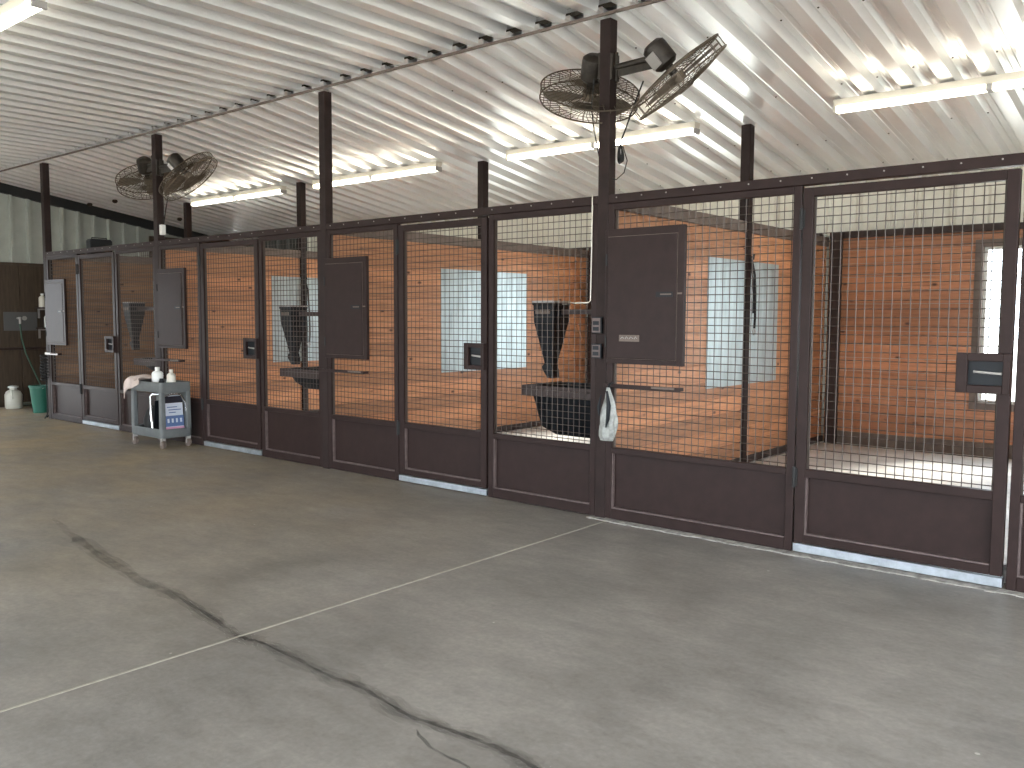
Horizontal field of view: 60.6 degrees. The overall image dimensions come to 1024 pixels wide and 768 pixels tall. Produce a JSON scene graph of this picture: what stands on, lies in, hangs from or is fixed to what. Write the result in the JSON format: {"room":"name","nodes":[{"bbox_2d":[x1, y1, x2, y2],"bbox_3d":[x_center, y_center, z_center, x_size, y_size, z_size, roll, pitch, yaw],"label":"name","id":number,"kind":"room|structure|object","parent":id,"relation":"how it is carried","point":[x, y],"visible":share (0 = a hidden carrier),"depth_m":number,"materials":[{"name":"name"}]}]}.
{"room":"farm building","nodes":[
{"label":"farm building","id":0,"kind":"room"},
{"bbox_2d":[0,236,179,406],"bbox_3d":[-7.093,-1.169,15.188,0.050,2.898,5.080,4,6,40],"label":"wall","id":1,"kind":"structure","parent":0,"point":[21,284],"depth_m":14.17,"materials":[{"name":"brown wood"}]},
{"bbox_2d":[3,312,36,330],"bbox_3d":[-7.939,-1.013,14.145,0.020,0.300,0.500,4,6,40],"label":"plate","id":2,"kind":"object","parent":1,"relation":"attached to","point":[11,323],"visible":1,"depth_m":14.12,"materials":[{"name":"grey metal"}]},
{"bbox_2d":[16,316,26,323],"bbox_3d":[-7.886,-1.032,14.098,0.118,0.125,0.132,4,6,40],"label":"tap","id":3,"kind":"object","parent":2,"relation":"attached to","point":[23,317],"visible":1,"depth_m":14.08,"materials":[{"name":"silver metal"}]},
{"bbox_2d":[19,324,41,384],"bbox_3d":[-7.713,-0.431,14.106,0.379,1.073,0.087,0,4,1],"label":"garden hose","id":4,"kind":"object","parent":3,"relation":"hanging from","point":[19,324],"visible":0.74,"depth_m":14.10,"materials":[{"name":"green"}]},
{"bbox_2d":[0,347,45,349],"bbox_3d":[-8.143,-0.554,13.905,0.040,0.040,1.600,4,6,40],"label":"pipe","id":5,"kind":"object","parent":1,"relation":"attached to","point":[15,348],"visible":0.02,"depth_m":14.16,"materials":[{"name":"metal"}]},
{"bbox_2d":[35,307,44,317],"bbox_3d":[-7.513,-1.175,14.456,0.260,0.180,0.580,4,6,40],"label":"wall shelf","id":6,"kind":"object","parent":1,"relation":"attached to","point":[38,308],"visible":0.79,"depth_m":14.27,"materials":[{"name":"grey metal"}]},
{"bbox_2d":[38,294,44,306],"bbox_3d":[-7.644,-1.361,14.251,0.110,0.220,0.110,4,6,40],"label":"bottle","id":7,"kind":"object","parent":6,"relation":"on","point":[41,298],"visible":0.88,"depth_m":14.21,"materials":[{"name":"beige plastic"}]},
{"bbox_2d":[36,327,45,337],"bbox_3d":[-7.514,-0.847,14.481,0.260,0.180,0.580,4,6,40],"label":"wall shelf","id":8,"kind":"object","parent":1,"relation":"attached to","point":[38,328],"visible":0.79,"depth_m":14.31,"materials":[{"name":"grey metal"}]},
{"bbox_2d":[0,193,181,263],"bbox_3d":[-10.018,-1.374,11.822,0.175,3.800,14.000,4,6,40],"label":"wall","id":9,"kind":"structure","parent":0,"point":[20,218],"depth_m":14.53,"materials":[{"name":"grey metal"}]},
{"bbox_2d":[0,182,229,242],"bbox_3d":[-6.878,-2.916,15.350,0.090,0.842,4.400,4,6,40],"label":"trim","id":10,"kind":"structure","parent":9,"relation":"attached to","point":[7,189],"depth_m":14.94,"materials":[{"name":"black metal"}]},
{"bbox_2d":[85,0,615,144],"bbox_3d":[-1.120,-2.857,7.737,18.700,0.100,0.010,4,6,40],"label":"trim","id":11,"kind":"structure","parent":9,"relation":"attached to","point":[609,4],"depth_m":7.14,"materials":[{"name":"brown"}]},
{"bbox_2d":[165,246,318,411],"bbox_3d":[-2.772,-0.699,12.130,0.070,2.256,4.280,4,6,40],"label":"wall","id":12,"kind":"structure","parent":0,"point":[295,285],"depth_m":11.24,"materials":[{"name":"orange wood"}]},
{"bbox_2d":[123,302,152,349],"bbox_3d":[-4.524,-0.732,11.126,1.367,0.623,0.235,4,6,40],"label":"hopper","id":13,"kind":"object","parent":12,"relation":"attached to","point":[140,313],"visible":0.58,"depth_m":11.41,"materials":[{"name":"black plastic"}]},
{"bbox_2d":[133,357,155,369],"bbox_3d":[-4.290,-0.241,10.963,0.746,0.160,0.545,4,6,40],"label":"tub","id":14,"kind":"object","parent":12,"relation":"attached to","point":[152,365],"visible":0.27,"depth_m":10.86,"materials":[{"name":"black plastic"}]},
{"bbox_2d":[140,358,154,369],"bbox_3d":[-4.279,-0.239,10.970,0.736,0.155,0.520,4,6,40],"label":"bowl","id":15,"kind":"object","parent":14,"relation":"on","point":[152,366],"depth_m":10.82,"materials":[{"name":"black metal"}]},
{"bbox_2d":[280,366,318,388],"bbox_3d":[-1.912,-0.058,8.987,0.801,0.200,0.545,4,6,40],"label":"tub","id":16,"kind":"object","parent":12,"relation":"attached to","point":[293,373],"visible":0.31,"depth_m":8.88,"materials":[{"name":"black plastic"}]},
{"bbox_2d":[296,182,308,410],"bbox_3d":[-2.866,-1.148,11.980,0.090,3.173,0.090,4,6,40],"label":"support post","id":17,"kind":"object","parent":12,"relation":"attached to","point":[300,186],"visible":0.42,"depth_m":11.89,"materials":[{"name":"brown metal"}]},
{"bbox_2d":[303,276,310,346],"bbox_3d":[-2.801,-0.995,11.959,0.045,0.976,0.110,4,6,40],"label":"lead rope","id":18,"kind":"object","parent":17,"relation":"hanging from","point":[304,276],"visible":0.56,"depth_m":11.95,"materials":[{"name":"black fabric"}]},
{"bbox_2d":[0,0,631,168],"bbox_3d":[-4.232,-2.559,4.019,18.700,0.120,9.596,4,6,40],"label":"ceiling","id":19,"kind":"structure","parent":0,"point":[74,73],"depth_m":7.22,"materials":[{"name":"metal"}]},
{"bbox_2d":[0,0,46,30],"bbox_3d":[-3.993,-2.591,6.497,2.300,0.105,0.109,4,6,40],"label":"strip light","id":20,"kind":"object","parent":19,"relation":"attached to","point":[12,12],"visible":1,"depth_m":5.93,"materials":[{"name":"beige plastic"}]},
{"bbox_2d":[333,230,587,431],"bbox_3d":[-0.372,-0.535,10.135,0.070,2.256,4.280,4,6,40],"label":"wall","id":21,"kind":"structure","parent":0,"point":[428,306],"depth_m":9.77,"materials":[{"name":"orange wood"}]},
{"bbox_2d":[279,306,317,364],"bbox_3d":[-2.008,-0.500,9.038,1.062,0.623,0.235,4,6,40],"label":"hopper","id":22,"kind":"object","parent":21,"relation":"attached to","point":[285,316],"visible":0.73,"depth_m":9.23,"materials":[{"name":"black plastic"}]},
{"bbox_2d":[478,161,487,416],"bbox_3d":[-0.338,-0.980,10.139,0.090,3.142,0.090,4,6,40],"label":"support post","id":23,"kind":"object","parent":21,"relation":"attached to","point":[482,165],"visible":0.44,"depth_m":10.01,"materials":[{"name":"brown metal"}]},
{"bbox_2d":[0,405,1023,767],"bbox_3d":[-2.261,1.150,5.519,20.200,0.200,14.000,4,6,40],"label":"floor","id":24,"kind":"structure","parent":0,"point":[605,644],"depth_m":4.08,"materials":[{"name":"concrete"}]},
{"bbox_2d":[4,385,22,408],"bbox_3d":[-7.853,0.207,13.810,0.296,0.360,0.249,4,6,40],"label":"jug","id":25,"kind":"object","parent":24,"relation":"on","point":[13,398],"visible":1,"depth_m":13.74,"materials":[{"name":"beige plastic"}]},
{"bbox_2d":[28,385,48,412],"bbox_3d":[-7.140,0.226,13.280,0.336,0.410,0.336,4,6,40],"label":"bucket","id":26,"kind":"object","parent":24,"relation":"on","point":[37,392],"visible":0.78,"depth_m":13.16,"materials":[{"name":"teal plastic"}]},
{"bbox_2d":[40,163,56,418],"bbox_3d":[-6.548,-1.295,12.380,0.090,3.586,0.090,4,6,40],"label":"steel post","id":27,"kind":"object","parent":24,"relation":"on","point":[44,167],"visible":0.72,"depth_m":12.28,"materials":[{"name":"brown metal"}]},
{"bbox_2d":[40,354,48,418],"bbox_3d":[-6.614,0.026,12.405,0.113,0.931,0.107,4,6,40],"label":"extension cord","id":28,"kind":"object","parent":27,"relation":"hanging from","point":[42,356],"visible":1,"depth_m":12.39,"materials":[{"name":"black rubber"}]},
{"bbox_2d":[46,254,83,423],"bbox_3d":[-6.160,-0.624,12.080,0.959,2.280,0.046,4,6,40],"label":"mesh fence","id":29,"kind":"object","parent":27,"relation":"attached to","point":[66,398],"visible":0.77,"depth_m":12.09,"materials":[{"name":"brown metal"}]},
{"bbox_2d":[44,279,68,345],"bbox_3d":[-6.315,-0.993,12.122,0.622,0.905,0.046,4,6,40],"label":"hatch","id":30,"kind":"object","parent":29,"relation":"attached to","point":[55,294],"visible":1,"depth_m":12.07,"materials":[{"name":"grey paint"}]},
{"bbox_2d":[46,241,153,256],"bbox_3d":[-5.370,-1.740,11.339,3.000,0.062,0.064,4,6,40],"label":"header rail","id":31,"kind":"object","parent":27,"relation":"attached to","point":[142,244],"visible":0.99,"depth_m":11.22,"materials":[{"name":"brown metal"}]},
{"bbox_2d":[82,420,119,429],"bbox_3d":[-5.401,0.535,11.529,1.016,0.052,0.048,4,6,40],"label":"threshold strip","id":32,"kind":"object","parent":24,"relation":"on","point":[94,423],"visible":1,"depth_m":11.48,"materials":[{"name":"metal"}]},
{"bbox_2d":[76,252,118,424],"bbox_3d":[-5.413,-0.595,11.435,1.027,2.200,0.082,4,6,40],"label":"gate","id":33,"kind":"object","parent":32,"relation":"on","point":[99,404],"visible":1,"depth_m":11.48,"materials":[{"name":"brown metal"}]},
{"bbox_2d":[151,134,167,373],"bbox_3d":[-4.176,-1.133,10.407,0.090,3.586,0.090,4,6,40],"label":"steel post","id":34,"kind":"object","parent":24,"relation":"on","point":[156,140],"visible":0.48,"depth_m":10.30,"materials":[{"name":"brown metal"}]},
{"bbox_2d":[114,247,156,432],"bbox_3d":[-4.608,-0.518,10.790,0.999,2.280,0.046,4,6,40],"label":"mesh fence","id":35,"kind":"object","parent":34,"relation":"attached to","point":[125,420],"visible":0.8,"depth_m":10.90,"materials":[{"name":"brown metal"}]},
{"bbox_2d":[115,155,177,199],"bbox_3d":[-4.415,-2.475,10.645,0.732,0.533,0.710,4,6,40],"label":"fan","id":36,"kind":"object","parent":34,"relation":"attached to","point":[144,164],"visible":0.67,"depth_m":10.51,"materials":[{"name":"black metal"}]},
{"bbox_2d":[159,224,165,234],"bbox_3d":[-4.111,-1.814,10.303,0.060,0.120,0.050,4,6,40],"label":"outlet","id":37,"kind":"object","parent":34,"relation":"attached to","point":[162,228],"visible":1,"depth_m":10.28,"materials":[{"name":"white plastic"}]},
{"bbox_2d":[153,358,184,361],"bbox_3d":[-4.013,-0.280,10.234,0.620,0.028,0.069,4,6,40],"label":"bar","id":38,"kind":"object","parent":34,"relation":"attached to","point":[154,359],"visible":1,"depth_m":10.18,"materials":[{"name":"brown paint"}]},
{"bbox_2d":[158,242,206,445],"bbox_3d":[-3.814,-0.463,10.130,0.889,2.280,0.046,4,6,40],"label":"mesh fence","id":39,"kind":"object","parent":34,"relation":"attached to","point":[197,415],"visible":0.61,"depth_m":10.01,"materials":[{"name":"brown metal"}]},
{"bbox_2d":[156,268,187,348],"bbox_3d":[-3.946,-0.875,10.149,0.612,0.923,0.046,4,6,40],"label":"hatch","id":40,"kind":"object","parent":39,"relation":"attached to","point":[171,286],"visible":1,"depth_m":10.11,"materials":[{"name":"brown paint"}]},
{"bbox_2d":[156,152,217,200],"bbox_3d":[-3.716,-2.375,10.049,0.653,0.550,0.811,-2,5,-25],"label":"fan","id":41,"kind":"object","parent":34,"relation":"attached to","point":[176,164],"visible":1,"depth_m":9.96,"materials":[{"name":"black metal"}]},
{"bbox_2d":[158,224,319,245],"bbox_3d":[-2.984,-1.577,9.355,3.035,0.062,0.064,4,6,40],"label":"header rail","id":42,"kind":"object","parent":34,"relation":"attached to","point":[309,228],"visible":0.99,"depth_m":9.20,"materials":[{"name":"brown metal"}]},
{"bbox_2d":[131,379,191,448],"bbox_3d":[-4.009,0.329,9.999,0.712,0.735,0.375,4,6,40],"label":"cart","id":43,"kind":"object","parent":24,"relation":"on","point":[146,385],"visible":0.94,"depth_m":9.84,"materials":[{"name":"grey plastic"}]},
{"bbox_2d":[123,374,163,398],"bbox_3d":[-4.254,0.032,10.099,0.374,0.286,0.314,4,6,40],"label":"towel","id":44,"kind":"object","parent":43,"relation":"on","point":[130,382],"visible":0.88,"depth_m":10.03,"materials":[{"name":"white fabric"}]},
{"bbox_2d":[143,405,158,428],"bbox_3d":[-4.110,0.388,10.078,0.250,0.300,0.250,4,6,40],"label":"sack","id":45,"kind":"object","parent":43,"relation":"on","point":[147,421],"visible":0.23,"depth_m":9.98,"materials":[{"name":"black plastic"}]},
{"bbox_2d":[151,367,162,382],"bbox_3d":[-4.037,-0.076,9.970,0.124,0.235,0.124,4,6,40],"label":"bottle","id":46,"kind":"object","parent":43,"relation":"on","point":[157,374],"visible":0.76,"depth_m":9.92,"materials":[{"name":"white plastic"}]},
{"bbox_2d":[131,379,189,392],"bbox_3d":[-4.007,0.020,9.975,0.690,0.115,0.375,4,6,40],"label":"shelf","id":47,"kind":"object","parent":43,"relation":"attached to","point":[146,385],"depth_m":9.78,"materials":[{"name":"grey plastic"}]},
{"bbox_2d":[132,424,190,438],"bbox_3d":[-4.010,0.531,10.015,0.690,0.100,0.375,4,6,40],"label":"shelf","id":48,"kind":"object","parent":43,"relation":"attached to","point":[137,429],"depth_m":9.83,"materials":[{"name":"grey plastic"}]},
{"bbox_2d":[149,393,185,427],"bbox_3d":[-3.895,0.318,9.896,0.357,0.449,0.297,4,6,40],"label":"folding stool","id":49,"kind":"object","parent":43,"relation":"on","point":[154,423],"visible":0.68,"depth_m":9.88,"materials":[{"name":"silver metal"}]},
{"bbox_2d":[167,369,175,382],"bbox_3d":[-3.835,-0.056,9.855,0.096,0.215,0.096,4,6,40],"label":"bottle","id":50,"kind":"object","parent":43,"relation":"on","point":[171,377],"visible":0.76,"depth_m":9.82,"materials":[{"name":"beige plastic"}]},
{"bbox_2d":[165,395,184,428],"bbox_3d":[-3.823,0.334,9.841,0.148,0.427,0.225,4,6,40],"label":"package","id":51,"kind":"object","parent":43,"relation":"on","point":[174,415],"visible":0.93,"depth_m":9.81,"materials":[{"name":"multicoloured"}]},
{"bbox_2d":[204,441,261,454],"bbox_3d":[-3.047,0.696,9.572,1.106,0.052,0.048,4,6,40],"label":"threshold strip","id":52,"kind":"object","parent":24,"relation":"on","point":[206,443],"visible":1,"depth_m":9.53,"materials":[{"name":"metal"}]},
{"bbox_2d":[198,239,261,449],"bbox_3d":[-3.060,-0.434,9.478,1.117,2.200,0.082,4,6,40],"label":"gate","id":53,"kind":"object","parent":52,"relation":"on","point":[226,422],"visible":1,"depth_m":9.51,"materials":[{"name":"brown metal"}]},
{"bbox_2d":[0,521,604,711],"bbox_3d":[-2.366,1.264,2.729,0.014,0.002,9.580,4,6,40],"label":"trim","id":54,"kind":"structure","parent":24,"relation":"on","point":[602,521],"depth_m":4.12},
{"bbox_2d":[318,91,332,468],"bbox_3d":[-1.776,-0.969,8.411,0.090,3.586,0.090,4,6,40],"label":"steel post","id":55,"kind":"object","parent":24,"relation":"on","point":[324,97],"visible":0.72,"depth_m":8.32,"materials":[{"name":"brown metal"}]},
{"bbox_2d":[258,231,322,466],"bbox_3d":[-2.214,-0.354,8.800,1.014,2.280,0.046,4,6,40],"label":"mesh fence","id":56,"kind":"object","parent":55,"relation":"attached to","point":[288,434],"visible":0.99,"depth_m":8.86,"materials":[{"name":"brown metal"}]},
{"bbox_2d":[318,368,368,373],"bbox_3d":[-1.587,-0.121,8.216,0.660,0.028,0.069,4,6,40],"label":"bar","id":57,"kind":"object","parent":55,"relation":"attached to","point":[319,369],"visible":1,"depth_m":8.17,"materials":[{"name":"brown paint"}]},
{"bbox_2d":[326,224,400,479],"bbox_3d":[-1.378,-0.297,8.104,0.984,2.280,0.046,4,6,40],"label":"mesh fence","id":58,"kind":"object","parent":55,"relation":"attached to","point":[367,446],"visible":0.77,"depth_m":8.08,"materials":[{"name":"brown metal"}]},
{"bbox_2d":[324,256,368,359],"bbox_3d":[-1.549,-0.706,8.156,0.608,0.942,0.046,4,6,40],"label":"hatch","id":59,"kind":"object","parent":58,"relation":"attached to","point":[346,279],"visible":1,"depth_m":8.12,"materials":[{"name":"brown paint"}]},
{"bbox_2d":[326,196,597,229],"bbox_3d":[-0.556,-1.411,7.336,3.110,0.062,0.064,4,6,40],"label":"header rail","id":60,"kind":"object","parent":55,"relation":"attached to","point":[584,201],"visible":0.95,"depth_m":7.13,"materials":[{"name":"brown metal"}]},
{"bbox_2d":[189,604,538,767],"bbox_3d":[-0.429,1.223,3.356,3.618,0.001,0.236,4,6,40],"label":"crack","id":61,"kind":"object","parent":24,"relation":"on","point":[217,620],"depth_m":3.29,"materials":[{"name":"grey concrete"}]},
{"bbox_2d":[416,730,464,765],"bbox_3d":[-0.192,1.257,2.930,0.506,0.001,0.138,4,6,40],"label":"crack","id":62,"kind":"object","parent":24,"relation":"on","point":[422,738],"depth_m":2.96,"materials":[{"name":"grey concrete"}]},
{"bbox_2d":[399,474,487,495],"bbox_3d":[-0.598,0.864,7.536,1.046,0.052,0.048,4,6,40],"label":"threshold strip","id":63,"kind":"object","parent":24,"relation":"on","point":[419,480],"visible":1,"depth_m":7.49,"materials":[{"name":"metal"}]},
{"bbox_2d":[395,217,488,487],"bbox_3d":[-0.610,-0.267,7.441,1.057,2.200,0.082,4,6,40],"label":"gate","id":64,"kind":"object","parent":63,"relation":"on","point":[458,455],"visible":1,"depth_m":7.46,"materials":[{"name":"brown metal"}]},
{"bbox_2d":[595,17,616,517],"bbox_3d":[0.681,-0.801,6.368,0.090,3.586,0.090,4,6,40],"label":"steel post","id":65,"kind":"object","parent":24,"relation":"on","point":[608,26],"visible":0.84,"depth_m":6.29,"materials":[{"name":"brown metal"}]},
{"bbox_2d":[488,205,597,515],"bbox_3d":[0.228,-0.187,6.769,1.054,2.280,0.046,4,6,40],"label":"mesh fence","id":66,"kind":"object","parent":65,"relation":"attached to","point":[557,474],"visible":0.98,"depth_m":6.80,"materials":[{"name":"brown metal"}]},
{"bbox_2d":[571,195,592,303],"bbox_3d":[0.460,-0.996,6.605,0.076,0.784,0.536,-1,5,-20],"label":"conduit","id":67,"kind":"object","parent":66,"relation":"attached to","point":[592,195],"visible":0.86,"depth_m":6.37,"materials":[{"name":"beige plastic"}]},
{"bbox_2d":[539,53,639,156],"bbox_3d":[0.573,-2.027,6.505,0.705,0.769,0.710,4,6,40],"label":"fan","id":68,"kind":"object","parent":65,"relation":"attached to","point":[590,68],"depth_m":6.39,"materials":[{"name":"black metal"}]},
{"bbox_2d":[591,344,602,357],"bbox_3d":[0.618,-0.240,6.381,0.085,0.105,0.034,4,6,40],"label":"outlet","id":69,"kind":"object","parent":65,"relation":"attached to","point":[596,349],"visible":1,"depth_m":6.36,"materials":[{"name":"black plastic"}]},
{"bbox_2d":[593,346,598,355],"bbox_3d":[0.608,-0.242,6.369,0.051,0.070,0.002,4,6,40],"label":"socket","id":70,"kind":"object","parent":69,"relation":"attached to","point":[595,348],"depth_m":6.37,"materials":[{"name":"black plastic"}]},
{"bbox_2d":[592,317,602,333],"bbox_3d":[0.619,-0.427,6.367,0.085,0.120,0.034,4,6,40],"label":"outlet","id":71,"kind":"object","parent":65,"relation":"attached to","point":[597,322],"visible":1,"depth_m":6.35,"materials":[{"name":"black plastic"}]},
{"bbox_2d":[593,321,598,330],"bbox_3d":[0.608,-0.421,6.355,0.051,0.070,0.002,4,6,40],"label":"socket","id":72,"kind":"object","parent":71,"relation":"attached to","point":[595,323],"depth_m":6.35,"materials":[{"name":"black plastic"}]},
{"bbox_2d":[610,33,726,179],"bbox_3d":[1.122,-1.900,6.007,0.644,0.924,0.796,-1,5,-21],"label":"fan","id":73,"kind":"object","parent":65,"relation":"attached to","point":[659,56],"depth_m":5.91,"materials":[{"name":"black metal"}]},
{"bbox_2d":[605,186,804,550],"bbox_3d":[1.244,-0.118,5.924,1.414,2.280,0.046,4,6,40],"label":"mesh fence","id":74,"kind":"object","parent":65,"relation":"attached to","point":[746,502],"visible":0.85,"depth_m":5.84,"materials":[{"name":"brown metal"}]},
{"bbox_2d":[604,383,683,391],"bbox_3d":[0.915,0.023,6.134,0.615,0.028,0.069,4,6,40],"label":"bar","id":75,"kind":"object","parent":74,"relation":"attached to","point":[671,389],"visible":0.94,"depth_m":6.08,"materials":[{"name":"brown paint"}]},
{"bbox_2d":[597,382,617,440],"bbox_3d":[0.683,0.195,6.240,0.154,0.419,0.146,4,6,40],"label":"plastic bag","id":76,"kind":"object","parent":75,"relation":"hanging from","point":[608,426],"visible":1,"depth_m":6.21,"materials":[{"name":"white plastic"}]},
{"bbox_2d":[604,224,686,365],"bbox_3d":[0.918,-0.611,6.098,0.635,0.954,0.046,4,6,40],"label":"hatch","id":77,"kind":"object","parent":74,"relation":"attached to","point":[646,267],"visible":1,"depth_m":6.07,"materials":[{"name":"brown paint"}]},
{"bbox_2d":[609,152,1023,203],"bbox_3d":[2.241,-1.220,5.011,3.995,0.062,0.064,4,6,40],"label":"header rail","id":78,"kind":"object","parent":65,"relation":"attached to","point":[1015,159],"visible":0.99,"depth_m":5.22,"materials":[{"name":"brown metal"}]},
{"bbox_2d":[586,515,1023,597],"bbox_3d":[2.166,1.093,5.170,4.160,0.005,0.097,4,6,40],"label":"trim","id":79,"kind":"structure","parent":24,"relation":"on","point":[687,534],"depth_m":5.37,"materials":[{"name":"concrete"}]},
{"bbox_2d":[793,542,1003,587],"bbox_3d":[2.240,1.057,5.176,1.176,0.052,0.048,4,6,40],"label":"threshold strip","id":80,"kind":"object","parent":24,"relation":"on","point":[978,578],"visible":1,"depth_m":5.11,"materials":[{"name":"metal"}]},
{"bbox_2d":[792,168,1022,576],"bbox_3d":[2.227,-0.073,5.082,1.186,2.200,0.082,4,6,40],"label":"gate","id":81,"kind":"object","parent":80,"relation":"on","point":[942,525],"visible":1,"depth_m":5.05,"materials":[{"name":"brown metal"}]},
{"bbox_3d":[3.818,-0.587,3.760,0.090,3.586,0.090,4,6,40],"label":"steel post","id":82,"kind":"object","parent":24,"relation":"on","visible":0},
{"bbox_2d":[1006,218,1023,592],"bbox_3d":[3.240,0.019,4.265,1.379,2.280,0.046,4,6,40],"label":"mesh fence","id":83,"kind":"object","parent":82,"relation":"attached to","point":[1014,570],"visible":1,"depth_m":4.71,"materials":[{"name":"brown metal"}]},
{"bbox_2d":[0,0,1023,240],"bbox_3d":[0.284,-2.563,9.450,18.700,0.818,4.500,4,6,40],"label":"ceiling","id":84,"kind":"structure","parent":0,"point":[781,69],"depth_m":8.22,"materials":[{"name":"metal"}]},
{"bbox_2d":[190,185,286,206],"bbox_3d":[-4.043,-2.744,12.822,2.330,0.105,0.109,4,6,40],"label":"strip light","id":85,"kind":"object","parent":84,"relation":"attached to","point":[274,190],"visible":1,"depth_m":12.70,"materials":[{"name":"beige plastic"}]},
{"bbox_2d":[0,0,664,171],"bbox_3d":[-1.160,-2.738,7.699,18.700,0.020,0.014,4,6,40],"label":"trim","id":86,"kind":"structure","parent":84,"relation":"attached to","point":[650,1],"depth_m":7.60,"materials":[{"name":"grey metal"}]},
{"bbox_2d":[312,161,441,188],"bbox_3d":[-1.732,-2.586,10.900,2.310,0.105,0.109,4,6,40],"label":"strip light","id":87,"kind":"object","parent":84,"relation":"attached to","point":[434,166],"visible":1,"depth_m":10.70,"materials":[{"name":"beige plastic"}]},
{"bbox_2d":[505,136,598,161],"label":"strip light","id":88,"kind":"object","parent":84,"relation":"attached to","point":[585,143],"depth_m":9.07,"materials":[{"name":"beige plastic"}]},
{"bbox_2d":[616,121,699,145],"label":"strip light","id":89,"kind":"object","parent":84,"relation":"attached to","point":[665,132],"depth_m":8.26,"materials":[{"name":"beige plastic"}]},
{"bbox_2d":[833,71,1023,114],"bbox_3d":[3.555,-2.224,6.504,2.300,0.105,0.109,4,6,40],"label":"strip light","id":90,"kind":"object","parent":84,"relation":"attached to","point":[990,84],"visible":1,"depth_m":6.73,"materials":[{"name":"beige plastic"}]},
{"bbox_2d":[235,166,1023,444],"bbox_3d":[1.699,-0.982,11.282,18.700,3.200,0.140,4,6,40],"label":"wall","id":91,"kind":"structure","parent":0,"point":[955,276],"depth_m":9.25,"materials":[{"name":"brown wood"}]},
{"bbox_2d":[52,254,154,392],"bbox_3d":[-5.144,-0.862,14.103,0.070,2.256,4.280,4,6,40],"label":"wall","id":92,"kind":"structure","parent":91,"relation":"attached to","point":[132,285],"depth_m":12.96,"materials":[{"name":"brown wood"}]},
{"bbox_2d":[86,237,112,253],"bbox_3d":[-6.073,-2.028,12.888,0.154,0.250,0.330,4,6,40],"label":"radio","id":93,"kind":"object","parent":92,"relation":"on","point":[99,242],"visible":0.57,"depth_m":12.80,"materials":[{"name":"black plastic"}]},
{"bbox_2d":[183,202,191,237],"bbox_3d":[-5.168,-1.308,14.038,0.090,3.156,0.090,4,6,40],"label":"support post","id":94,"kind":"object","parent":92,"relation":"attached to","point":[187,212],"visible":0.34,"depth_m":13.90,"materials":[{"name":"brown metal"}]},
{"bbox_2d":[837,430,1011,458],"bbox_3d":[5.022,0.677,8.512,3.985,0.135,0.028,4,6,40],"label":"baseboard","id":95,"kind":"structure","parent":91,"relation":"attached to","point":[864,441],"depth_m":9.14,"materials":[{"name":"brown metal"}]},
{"bbox_2d":[830,222,1022,238],"bbox_3d":[5.035,-1.519,8.347,3.985,0.060,0.080,4,6,40],"label":"trim","id":96,"kind":"structure","parent":91,"relation":"attached to","point":[987,227],"depth_m":8.95,"materials":[{"name":"brown paint"}]},
{"bbox_2d":[968,238,1022,411],"bbox_3d":[5.064,-0.564,8.455,1.100,1.690,0.125,4,6,40],"label":"window","id":97,"kind":"structure","parent":91,"relation":"in","point":[986,246],"depth_m":8.72,"materials":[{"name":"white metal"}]},
{"bbox_2d":[500,426,814,462],"bbox_3d":[0.877,0.724,9.235,3.080,0.104,4.240,4,6,40],"label":"floor","id":98,"kind":"structure","parent":0,"point":[527,431],"depth_m":10.17,"materials":[{"name":"concrete"}]},
{"bbox_2d":[587,248,591,382],"bbox_3d":[1.069,-0.664,11.642,0.125,2.294,0.048,4,6,40],"label":"post","id":99,"kind":"object","parent":98,"relation":"on","point":[589,249],"visible":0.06,"depth_m":11.64,"materials":[{"name":"brown metal"}]},
{"bbox_2d":[616,206,828,461],"bbox_3d":[2.085,-0.367,8.092,0.070,2.256,4.280,4,6,40],"label":"wall","id":100,"kind":"structure","parent":0,"point":[693,214],"depth_m":7.82,"materials":[{"name":"orange wood"}]},
{"bbox_2d":[522,381,590,437],"bbox_3d":[0.552,0.205,6.945,0.781,0.390,0.545,4,6,40],"label":"tub","id":101,"kind":"object","parent":100,"relation":"attached to","point":[545,387],"visible":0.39,"depth_m":6.80,"materials":[{"name":"black plastic"}]},
{"bbox_2d":[532,301,590,377],"bbox_3d":[0.537,-0.346,6.920,0.832,0.623,0.235,4,6,40],"label":"hopper","id":102,"kind":"object","parent":100,"relation":"attached to","point":[552,315],"visible":0.77,"depth_m":7.04,"materials":[{"name":"black plastic"}]},
{"bbox_2d":[739,124,754,461],"bbox_3d":[2.157,-0.811,8.143,0.090,3.133,0.090,4,6,40],"label":"support post","id":103,"kind":"object","parent":100,"relation":"attached to","point":[747,130],"visible":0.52,"depth_m":8.07,"materials":[{"name":"brown metal"}]},
{"bbox_2d":[750,255,756,334],"bbox_3d":[2.236,-0.828,8.124,0.045,0.756,0.110,4,6,40],"label":"lead rope","id":104,"kind":"object","parent":103,"relation":"hanging from","point":[754,272],"visible":0.93,"depth_m":8.12,"materials":[{"name":"black fabric"}]},
{"bbox_2d":[752,443,1023,582],"bbox_3d":[3.674,0.915,6.910,3.965,0.104,4.240,4,6,40],"label":"floor","id":105,"kind":"structure","parent":0,"point":[977,461],"depth_m":8.21,"materials":[{"name":"concrete"}]},
{"bbox_2d":[824,233,842,442],"bbox_3d":[3.526,-0.496,9.599,0.125,2.294,0.048,4,6,40],"label":"post","id":106,"kind":"object","parent":105,"relation":"on","point":[836,236],"visible":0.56,"depth_m":9.58,"materials":[{"name":"black metal"}]},
{"bbox_2d":[982,342,1016,400],"bbox_3d":[3.397,1.357,4.197,120.000,0.240,120.000,4,6,40],"label":"floor","id":107,"kind":"structure","parent":0,"point":[991,349],"depth_m":29.84,"materials":[{"name":"white"}]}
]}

